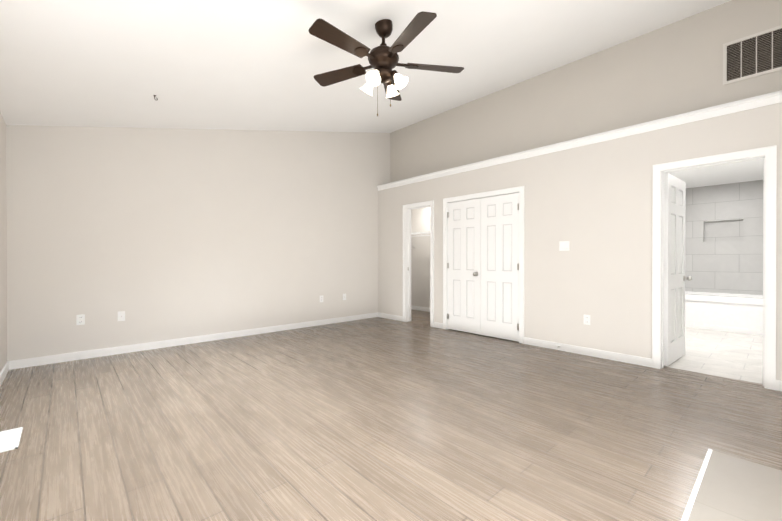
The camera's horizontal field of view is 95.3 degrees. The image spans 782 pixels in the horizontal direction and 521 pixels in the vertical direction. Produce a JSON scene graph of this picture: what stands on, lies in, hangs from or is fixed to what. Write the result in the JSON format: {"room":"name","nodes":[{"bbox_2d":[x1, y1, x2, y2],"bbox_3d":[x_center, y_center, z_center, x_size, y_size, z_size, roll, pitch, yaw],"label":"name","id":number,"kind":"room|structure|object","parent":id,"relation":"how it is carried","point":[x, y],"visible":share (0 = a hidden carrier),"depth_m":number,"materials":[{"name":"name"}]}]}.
{"room":"empty bedroom","nodes":[
{"label":"empty bedroom","id":0,"kind":"room"},
{"bbox_2d":[0,112,6,372],"bbox_3d":[-1.825,-0.144,1.251,0.120,2.550,6.640,0,0,-42],"label":"wall","id":1,"kind":"structure","parent":0,"point":[3,275],"depth_m":3.45,"materials":[{"name":"beige paint"}]},
{"bbox_2d":[0,361,9,386],"bbox_3d":[-1.776,1.087,1.301,0.014,0.088,6.400,0,0,-42],"label":"baseboard","id":2,"kind":"structure","parent":1,"relation":"attached to","point":[6,368],"depth_m":3.39,"materials":[{"name":"white paint"}]},
{"bbox_2d":[6,125,389,360],"bbox_3d":[-2.018,-0.777,5.490,5.560,3.787,0.120,0,0,-42],"label":"wall","id":3,"kind":"structure","parent":0,"point":[158,234],"depth_m":4.72,"materials":[{"name":"beige paint"}]},
{"bbox_2d":[76,314,84,324],"bbox_3d":[-3.517,0.671,4.037,0.072,0.116,0.008,0,0,-42],"label":"electrical outlet","id":4,"kind":"object","parent":3,"relation":"attached to","point":[80,319],"visible":1,"depth_m":4.04,"materials":[{"name":"white plastic"}]},
{"bbox_2d":[118,311,124,320],"bbox_3d":[-3.241,0.670,4.284,0.072,0.116,0.017,0,0,-42],"label":"outlet","id":5,"kind":"object","parent":3,"relation":"attached to","point":[121,315],"visible":1,"depth_m":4.29,"materials":[{"name":"white plastic"}]},
{"bbox_2d":[10,312,377,369],"bbox_3d":[-2.080,1.073,5.349,4.970,0.088,0.014,0,0,-42],"label":"baseboard","id":6,"kind":"structure","parent":3,"relation":"attached to","point":[66,357],"depth_m":4.59,"materials":[{"name":"white paint"}]},
{"bbox_2d":[0,0,730,132],"bbox_3d":[0.182,-2.056,3.080,5.560,1.394,6.640,0,0,-42],"label":"ceiling","id":7,"kind":"structure","parent":0,"point":[230,64],"depth_m":3.26,"materials":[{"name":"white paint"}]},
{"bbox_2d":[309,11,463,115],"bbox_3d":[-0.085,-1.552,2.840,1.252,0.762,1.292,0,0,-42],"label":"ceiling fan","id":8,"kind":"object","parent":7,"relation":"hanging from","point":[383,58],"visible":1,"depth_m":2.79,"materials":[{"name":"brown wood"}]},
{"bbox_2d":[0,309,781,520],"bbox_3d":[1.345,1.170,4.494,9.170,0.100,7.140,0,0,-42],"label":"floor","id":9,"kind":"structure","parent":0,"point":[417,417],"depth_m":2.39,"materials":[{"name":"brown wood"}]},
{"bbox_2d":[0,427,22,452],"bbox_3d":[-2.419,1.125,2.216,0.160,0.006,0.360,0,0,-42],"label":"floor vent","id":10,"kind":"object","parent":9,"relation":"in","point":[9,439],"visible":1,"depth_m":2.23,"materials":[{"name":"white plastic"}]},
{"bbox_2d":[685,291,762,334],"bbox_3d":[5.437,0.839,5.998,0.786,0.550,1.748,0,0,-42],"label":"bathtub","id":11,"kind":"object","parent":9,"relation":"on","point":[734,312],"visible":0.52,"depth_m":5.64,"materials":[{"name":"ceramic"}]},
{"bbox_2d":[681,449,781,520],"bbox_3d":[1.129,1.126,0.533,3.234,0.014,1.314,0,0,-42],"label":"hearth","id":12,"kind":"object","parent":9,"relation":"on","point":[728,488],"depth_m":1.72,"materials":[{"name":"tile"}]},
{"bbox_2d":[411,207,429,307],"bbox_3d":[1.047,-0.111,7.550,0.120,2.440,2.220,0,0,-42],"label":"wall","id":13,"kind":"structure","parent":0,"point":[420,268],"depth_m":7.88,"materials":[{"name":"beige paint"}]},
{"bbox_2d":[411,231,429,248],"bbox_3d":[0.888,-0.426,7.390,0.319,0.336,1.980,0,0,-42],"label":"closet shelf","id":14,"kind":"object","parent":13,"relation":"attached to","point":[419,233],"visible":0.23,"depth_m":7.52,"materials":[{"name":"white wood"}]},
{"bbox_2d":[411,305,429,311],"bbox_3d":[1.004,1.065,7.501,0.014,0.088,2.000,0,0,-42],"label":"baseboard","id":15,"kind":"structure","parent":13,"relation":"attached to","point":[427,309],"depth_m":7.88,"materials":[{"name":"white paint"}]},
{"bbox_2d":[378,103,781,192],"bbox_3d":[2.112,-1.386,4.766,0.440,0.130,6.520,0,0,-42],"label":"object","id":16,"kind":"structure","parent":0,"point":[725,117],"depth_m":3.98,"materials":[{"name":"beige paint"}]},
{"bbox_2d":[377,90,781,190],"bbox_3d":[2.016,-1.415,4.759,0.350,0.097,6.400,0,0,-42],"label":"trim","id":17,"kind":"structure","parent":16,"relation":"attached to","point":[772,98],"depth_m":3.96,"materials":[{"name":"white paint"}]},
{"bbox_2d":[378,108,781,380],"bbox_3d":[1.994,-0.101,4.662,0.120,2.440,6.520,0,0,-42],"label":"wall","id":18,"kind":"structure","parent":0,"point":[593,206],"depth_m":4.19,"materials":[{"name":"beige paint"}]},
{"bbox_2d":[378,312,402,320],"bbox_3d":[-0.003,1.068,6.750,0.014,0.088,0.670,0,0,-42],"label":"baseboard","id":19,"kind":"structure","parent":18,"relation":"attached to","point":[394,317],"depth_m":6.75,"materials":[{"name":"white paint"}]},
{"bbox_2d":[447,198,480,333],"bbox_3d":[1.107,0.089,5.521,0.107,2.030,0.624,0,0,-42],"label":"closet door","id":20,"kind":"structure","parent":18,"relation":"in","point":[464,252],"depth_m":5.51,"materials":[{"name":"white paint"}]},
{"bbox_2d":[480,193,518,341],"bbox_3d":[1.550,0.090,5.081,0.047,2.030,0.624,0,0,-42],"label":"closet door","id":21,"kind":"structure","parent":18,"relation":"in","point":[499,300],"depth_m":5.06,"materials":[{"name":"white paint"}]},
{"bbox_2d":[559,241,568,250],"bbox_3d":[2.141,-0.180,4.404,0.010,0.116,0.118,0,0,-42],"label":"bathroom light switch","id":22,"kind":"object","parent":18,"relation":"attached to","point":[563,245],"visible":1,"depth_m":4.41,"materials":[{"name":"white plastic"}]},
{"bbox_2d":[584,315,589,324],"bbox_3d":[2.317,0.701,4.216,0.008,0.116,0.072,0,0,-42],"label":"electrical outlet","id":23,"kind":"object","parent":18,"relation":"attached to","point":[586,319],"visible":1,"depth_m":4.21,"materials":[{"name":"white plastic"}]},
{"bbox_2d":[524,337,651,366],"bbox_3d":[2.268,1.076,4.267,0.014,0.088,1.420,0,0,-42],"label":"baseboard","id":24,"kind":"structure","parent":18,"relation":"attached to","point":[637,360],"depth_m":4.16,"materials":[{"name":"white paint"}]},
{"bbox_2d":[403,145,776,389],"bbox_3d":[1.832,0.058,4.840,0.168,2.120,4.620,0,0,-42],"label":"door frame","id":25,"kind":"structure","parent":18,"relation":"attached to","point":[768,155],"depth_m":3.70,"materials":[{"name":"white paint"}]},
{"bbox_2d":[664,173,691,365],"bbox_3d":[3.193,0.094,3.977,0.740,2.030,0.179,0,0,-42],"label":"bathroom door","id":26,"kind":"structure","parent":18,"relation":"in","point":[675,278],"depth_m":3.91,"materials":[{"name":"white paint"}]},
{"bbox_2d":[776,380,781,390],"bbox_3d":[3.692,1.082,2.710,0.014,0.088,1.040,0,0,-42],"label":"baseboard","id":27,"kind":"structure","parent":18,"relation":"attached to","point":[778,382],"depth_m":3.08,"materials":[{"name":"white paint"}]},
{"bbox_2d":[390,0,781,181],"bbox_3d":[2.230,-2.060,4.871,0.120,1.217,6.520,0,0,-42],"label":"wall","id":28,"kind":"structure","parent":0,"point":[673,69],"depth_m":4.37,"materials":[{"name":"beige paint"}]},
{"bbox_2d":[723,25,781,84],"bbox_3d":[3.591,-1.961,3.284,0.012,0.410,0.780,0,0,-42],"label":"air vent","id":29,"kind":"object","parent":28,"relation":"in","point":[753,55],"visible":1,"depth_m":3.42,"materials":[{"name":"white metal"}]},
{"bbox_2d":[668,159,762,188],"bbox_3d":[3.093,-1.368,6.693,3.610,0.080,6.240,0,0,-42],"label":"ceiling","id":30,"kind":"structure","parent":0,"point":[745,171],"depth_m":5.48,"materials":[{"name":"white paint"}]},
{"bbox_2d":[685,180,762,294],"bbox_3d":[5.786,-0.107,6.301,0.130,2.440,1.740,0,0,-42],"label":"wall","id":31,"kind":"structure","parent":0,"point":[723,238],"depth_m":6.19,"materials":[{"name":"tile"}]}
]}

